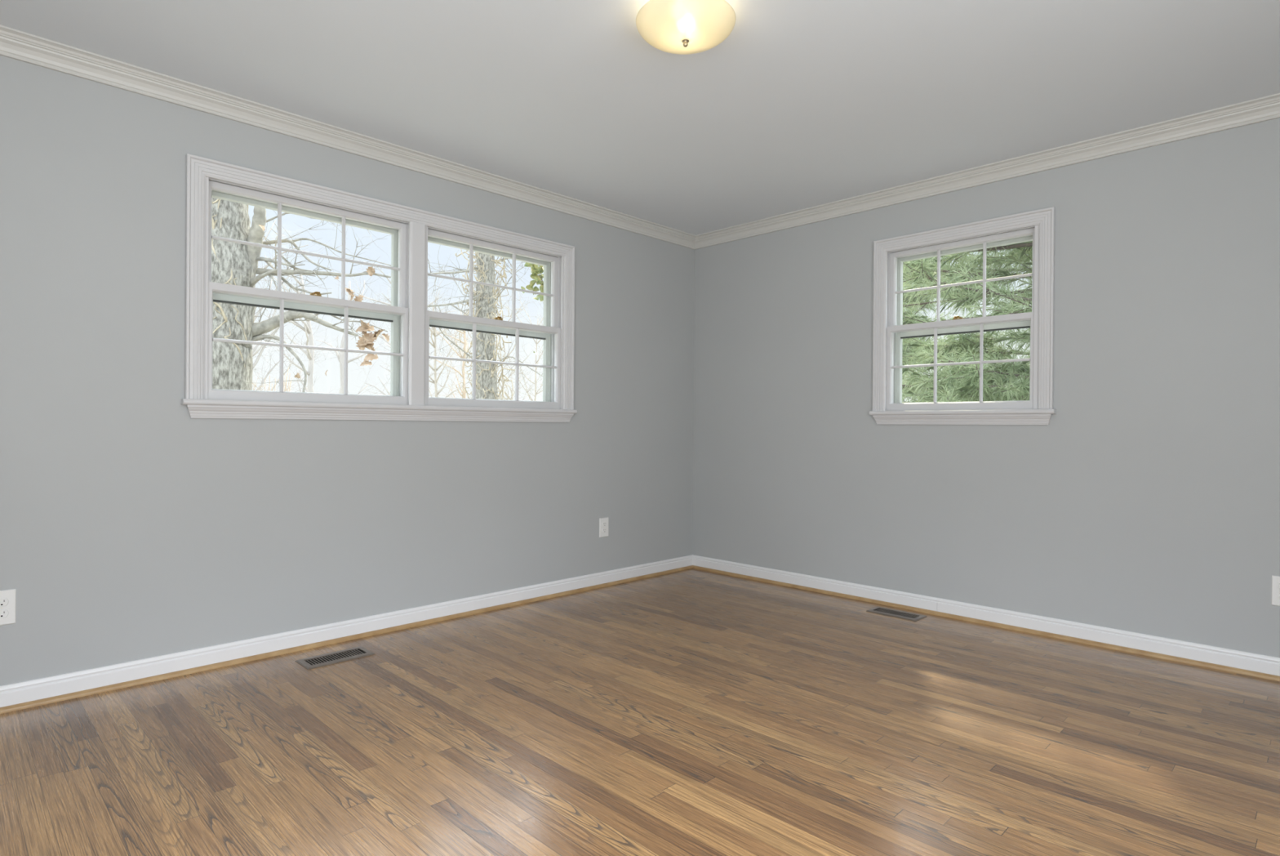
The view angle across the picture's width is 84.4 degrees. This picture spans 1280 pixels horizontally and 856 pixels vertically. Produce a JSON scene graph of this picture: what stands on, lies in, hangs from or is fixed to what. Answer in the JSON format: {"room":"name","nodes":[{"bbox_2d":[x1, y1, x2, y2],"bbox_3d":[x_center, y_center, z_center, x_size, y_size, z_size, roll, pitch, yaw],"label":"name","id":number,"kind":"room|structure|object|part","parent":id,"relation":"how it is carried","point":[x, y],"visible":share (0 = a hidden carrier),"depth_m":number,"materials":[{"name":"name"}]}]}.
{"room":"empty bedroom","nodes":[
{"label":"empty bedroom","id":0,"kind":"room"},
{"bbox_2d":[0,55,694,685],"bbox_3d":[-1.349,-0.194,3.639,0.200,2.440,4.750,1,0,45],"label":"wall","id":1,"kind":"structure","parent":0,"point":[133,526],"depth_m":3.04,"materials":[{"name":"paint"}]},
{"bbox_2d":[0,588,16,625],"bbox_3d":[-2.301,0.649,2.544,0.009,0.125,0.078,1,0,45],"label":"wall outlet","id":2,"kind":"object","parent":1,"relation":"attached to","point":[7,597],"visible":1,"depth_m":2.56,"materials":[{"name":"plastic"}]},
{"bbox_2d":[0,597,8,606],"bbox_3d":[-2.299,0.628,2.542,0.003,0.031,0.038,1,0,45],"label":"receptacle","id":3,"kind":"object","parent":2,"relation":"attached to","point":[4,602],"depth_m":2.55,"materials":[{"name":"plastic"}]},
{"bbox_2d":[0,608,8,617],"bbox_3d":[-2.299,0.669,2.542,0.003,0.031,0.038,1,0,45],"label":"receptacle","id":4,"kind":"object","parent":2,"relation":"attached to","point":[4,613],"depth_m":2.55,"materials":[{"name":"plastic"}]},
{"bbox_2d":[0,554,692,706],"bbox_3d":[-1.282,0.981,3.567,0.013,0.092,4.750,1,0,45],"label":"baseboard","id":5,"kind":"structure","parent":1,"relation":"attached to","point":[68,682],"depth_m":3.23,"materials":[{"name":"paint"}]},
{"bbox_2d":[0,564,693,713],"bbox_3d":[-1.276,1.018,3.551,0.018,0.018,4.737,1,0,45],"label":"trim","id":6,"kind":"structure","parent":1,"relation":"attached to","point":[183,672],"depth_m":3.22,"materials":[{"name":"brown wood"}]},
{"bbox_2d":[0,24,695,249],"bbox_3d":[-1.245,-1.373,3.542,0.070,0.080,4.750,1,0,45],"label":"crown molding","id":7,"kind":"structure","parent":1,"relation":"attached to","point":[15,44],"depth_m":3.19,"materials":[{"name":"paint"}]},
{"bbox_2d":[181,153,577,422],"bbox_3d":[-1.215,-0.587,3.733,0.233,1.095,2.107,1,0,45],"label":"window","id":8,"kind":"structure","parent":1,"relation":"in","point":[411,229],"depth_m":3.58,"materials":[{"name":"paint"}]},
{"bbox_3d":[-1.559,-0.828,3.374,0.030,0.477,0.925,1,0,45],"label":"sash","id":9,"kind":"part","parent":8,"relation":"part of","materials":[{"name":"paint"}]},
{"bbox_3d":[-1.536,-0.372,3.349,0.030,0.503,0.929,1,0,45],"label":"sash","id":10,"kind":"part","parent":8,"relation":"part of","materials":[{"name":"paint"}]},
{"bbox_3d":[-0.846,-0.825,4.088,0.030,0.477,0.913,1,0,45],"label":"sash","id":11,"kind":"part","parent":8,"relation":"part of","materials":[{"name":"paint"}]},
{"bbox_3d":[-0.823,-0.369,4.063,0.030,0.503,0.917,1,0,45],"label":"sash","id":12,"kind":"part","parent":8,"relation":"part of","materials":[{"name":"paint"}]},
{"bbox_2d":[599,516,608,537],"bbox_3d":[-0.234,0.650,4.618,0.009,0.125,0.078,1,0,45],"label":"wall outlet","id":13,"kind":"object","parent":1,"relation":"attached to","point":[603,522],"visible":1,"depth_m":4.61,"materials":[{"name":"plastic"}]},
{"bbox_2d":[0,568,1279,855],"bbox_3d":[0.235,1.116,2.054,4.700,0.150,5.150,1,0,45],"label":"floor","id":14,"kind":"structure","parent":0,"point":[691,711],"depth_m":2.33,"materials":[{"name":"brown wood"}]},
{"bbox_2d":[295,645,375,669],"bbox_3d":[-1.360,1.024,3.157,0.150,0.006,0.295,1,0,45],"label":"floor vent","id":15,"kind":"object","parent":14,"relation":"in","point":[333,657],"visible":1,"depth_m":3.14,"materials":[{"name":"metal"}]},
{"bbox_2d":[866,605,927,621],"bbox_3d":[1.440,1.042,3.968,0.290,0.006,0.142,1,0,45],"label":"floor vent","id":16,"kind":"object","parent":14,"relation":"in","point":[880,610],"visible":1,"depth_m":3.96,"materials":[{"name":"metal"}]},
{"bbox_2d":[0,0,1279,235],"bbox_3d":[0.253,-1.459,2.048,4.700,0.120,5.150,1,0,45],"label":"ceiling","id":17,"kind":"structure","parent":0,"point":[804,104],"depth_m":2.81,"materials":[{"name":"paint"}]},
{"bbox_2d":[635,0,735,54],"bbox_3d":[0.152,-1.334,2.350,0.332,0.132,0.332,1,0,45],"label":"ceiling lamp","id":18,"kind":"object","parent":17,"relation":"attached to","point":[681,27],"visible":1,"depth_m":2.28,"materials":[{"name":"white glass"}]},
{"bbox_2d":[692,117,1279,657],"bbox_3d":[1.921,-0.172,3.874,4.500,2.440,0.200,1,0,45],"label":"wall","id":19,"kind":"structure","parent":0,"point":[1148,502],"depth_m":3.52,"materials":[{"name":"paint"}]},
{"bbox_2d":[869,206,1056,424],"bbox_3d":[1.805,-0.566,3.954,0.985,1.095,0.233,1,0,45],"label":"window","id":20,"kind":"structure","parent":19,"relation":"in","point":[1037,226],"depth_m":3.89,"materials":[{"name":"paint"}]},
{"bbox_3d":[1.763,-0.350,3.931,0.809,0.503,0.030,1,0,45],"label":"sash","id":21,"kind":"part","parent":20,"relation":"part of","materials":[{"name":"paint"}]},
{"bbox_3d":[1.792,-0.806,3.956,0.805,0.477,0.030,1,0,45],"label":"sash","id":22,"kind":"part","parent":20,"relation":"part of","materials":[{"name":"paint"}]},
{"bbox_2d":[692,554,1279,675],"bbox_3d":[1.908,1.003,3.731,4.300,0.092,0.013,1,0,45],"label":"baseboard","id":23,"kind":"structure","parent":19,"relation":"attached to","point":[1261,663],"depth_m":3.64,"materials":[{"name":"paint"}]},
{"bbox_2d":[693,564,1279,680],"bbox_3d":[1.902,1.040,3.715,4.287,0.018,0.018,1,0,45],"label":"trim","id":24,"kind":"structure","parent":19,"relation":"attached to","point":[1234,669],"depth_m":3.62,"materials":[{"name":"brown wood"}]},
{"bbox_2d":[694,93,1279,249],"bbox_3d":[1.905,-1.351,3.705,4.300,0.080,0.070,1,0,45],"label":"crown molding","id":25,"kind":"structure","parent":19,"relation":"attached to","point":[1264,108],"depth_m":3.62,"materials":[{"name":"paint"}]},
{"bbox_2d":[1271,575,1279,605],"bbox_3d":[2.694,0.685,2.952,0.078,0.125,0.009,1,0,45],"label":"wall outlet","id":26,"kind":"object","parent":19,"relation":"attached to","point":[1275,600],"visible":1,"depth_m":2.97,"materials":[{"name":"plastic"}]},
{"label":"outside","id":27,"kind":"structure","parent":0,"visible":0},
{"bbox_3d":[-6.697,1.720,12.316,140.000,0.300,120.000,1,0,45],"label":"ground","id":28,"kind":"structure","parent":27,"visible":0},
{"bbox_2d":[252,366,297,391],"bbox_3d":[-5.136,0.377,9.630,1.397,2.488,1.189,0,0,15],"label":"shrub","id":29,"kind":"object","parent":28,"relation":"on","point":[285,384],"visible":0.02,"depth_m":9.71,"materials":[{"name":"beige plant"}]},
{"bbox_2d":[252,219,322,391],"bbox_3d":[-7.035,-1.333,13.272,2.662,5.817,2.207,0,0,16],"label":"bare sapling","id":30,"kind":"object","parent":28,"relation":"on","point":[255,351],"visible":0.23,"depth_m":13.29,"materials":[{"name":"beige plant"}]},
{"bbox_2d":[211,197,391,391],"bbox_3d":[-3.252,-1.037,7.010,2.319,5.291,1.376,0,0,-41],"label":"bare tree","id":31,"kind":"object","parent":28,"relation":"on","point":[232,263],"visible":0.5,"depth_m":6.66,"materials":[{"name":"grey plant"}]},
{"bbox_2d":[263,253,385,394],"bbox_3d":[-7.516,-1.353,16.455,2.438,5.854,3.098,0,0,29],"label":"bare sapling","id":32,"kind":"object","parent":28,"relation":"on","point":[309,353],"visible":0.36,"depth_m":15.86,"materials":[{"name":"beige plant"}]},
{"bbox_2d":[354,254,455,396],"bbox_3d":[-5.593,-1.160,16.571,2.314,5.459,3.120,0,0,-6],"label":"bare sapling","id":33,"kind":"object","parent":28,"relation":"on","point":[380,300],"visible":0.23,"depth_m":16.57,"materials":[{"name":"beige plant"}]},
{"bbox_2d":[381,268,472,397],"bbox_3d":[-4.215,-0.801,14.970,1.966,4.782,2.465,0,0,20],"label":"bare sapling","id":34,"kind":"object","parent":28,"relation":"on","point":[434,381],"visible":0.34,"depth_m":14.91,"materials":[{"name":"beige plant"}]},
{"bbox_2d":[429,288,475,398],"bbox_3d":[-4.840,-1.093,18.694,2.542,5.332,2.744,0,0,-42],"label":"bare sapling","id":35,"kind":"object","parent":28,"relation":"on","point":[465,346],"visible":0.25,"depth_m":18.33,"materials":[{"name":"beige plant"}]},
{"bbox_2d":[383,247,542,399],"bbox_3d":[-2.933,-1.982,12.188,1.706,7.172,3.766,0,0,36],"label":"tree","id":36,"kind":"object","parent":28,"relation":"on","point":[486,375],"visible":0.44,"depth_m":12.51,"materials":[{"name":"grey plant"}]},
{"bbox_2d":[454,298,534,399],"bbox_3d":[-3.119,-0.691,15.335,1.384,4.564,2.638,0,0,32],"label":"bare sapling","id":37,"kind":"object","parent":28,"relation":"on","point":[511,373],"visible":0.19,"depth_m":15.71,"materials":[{"name":"beige plant"}]},
{"bbox_2d":[497,284,543,400],"bbox_3d":[-2.871,-1.188,18.620,2.185,5.560,2.800,0,0,-5],"label":"bare sapling","id":38,"kind":"object","parent":28,"relation":"on","point":[542,319],"visible":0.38,"depth_m":18.69,"materials":[{"name":"beige plant"}]},
{"bbox_2d":[520,262,543,354],"bbox_3d":[-1.203,-0.639,10.663,0.975,4.508,1.436,0,0,31],"label":"evergreen shrub","id":39,"kind":"object","parent":28,"relation":"on","point":[535,269],"visible":0.18,"depth_m":10.32,"materials":[{"name":"green plant"}]},
{"bbox_2d":[902,252,1006,402],"bbox_3d":[4.523,-1.600,12.535,5.706,6.508,3.575,0,0,-20],"label":"pine tree","id":40,"kind":"object","parent":28,"relation":"on","point":[922,317],"visible":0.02,"depth_m":12.55,"materials":[{"name":"green plant"}]},
{"bbox_2d":[902,240,1032,402],"bbox_3d":[3.429,-2.595,6.641,3.976,8.507,5.360,0,0,23],"label":"pine tree","id":41,"kind":"object","parent":28,"relation":"on","point":[999,379],"visible":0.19,"depth_m":7.05,"materials":[{"name":"green plant"}]}
]}

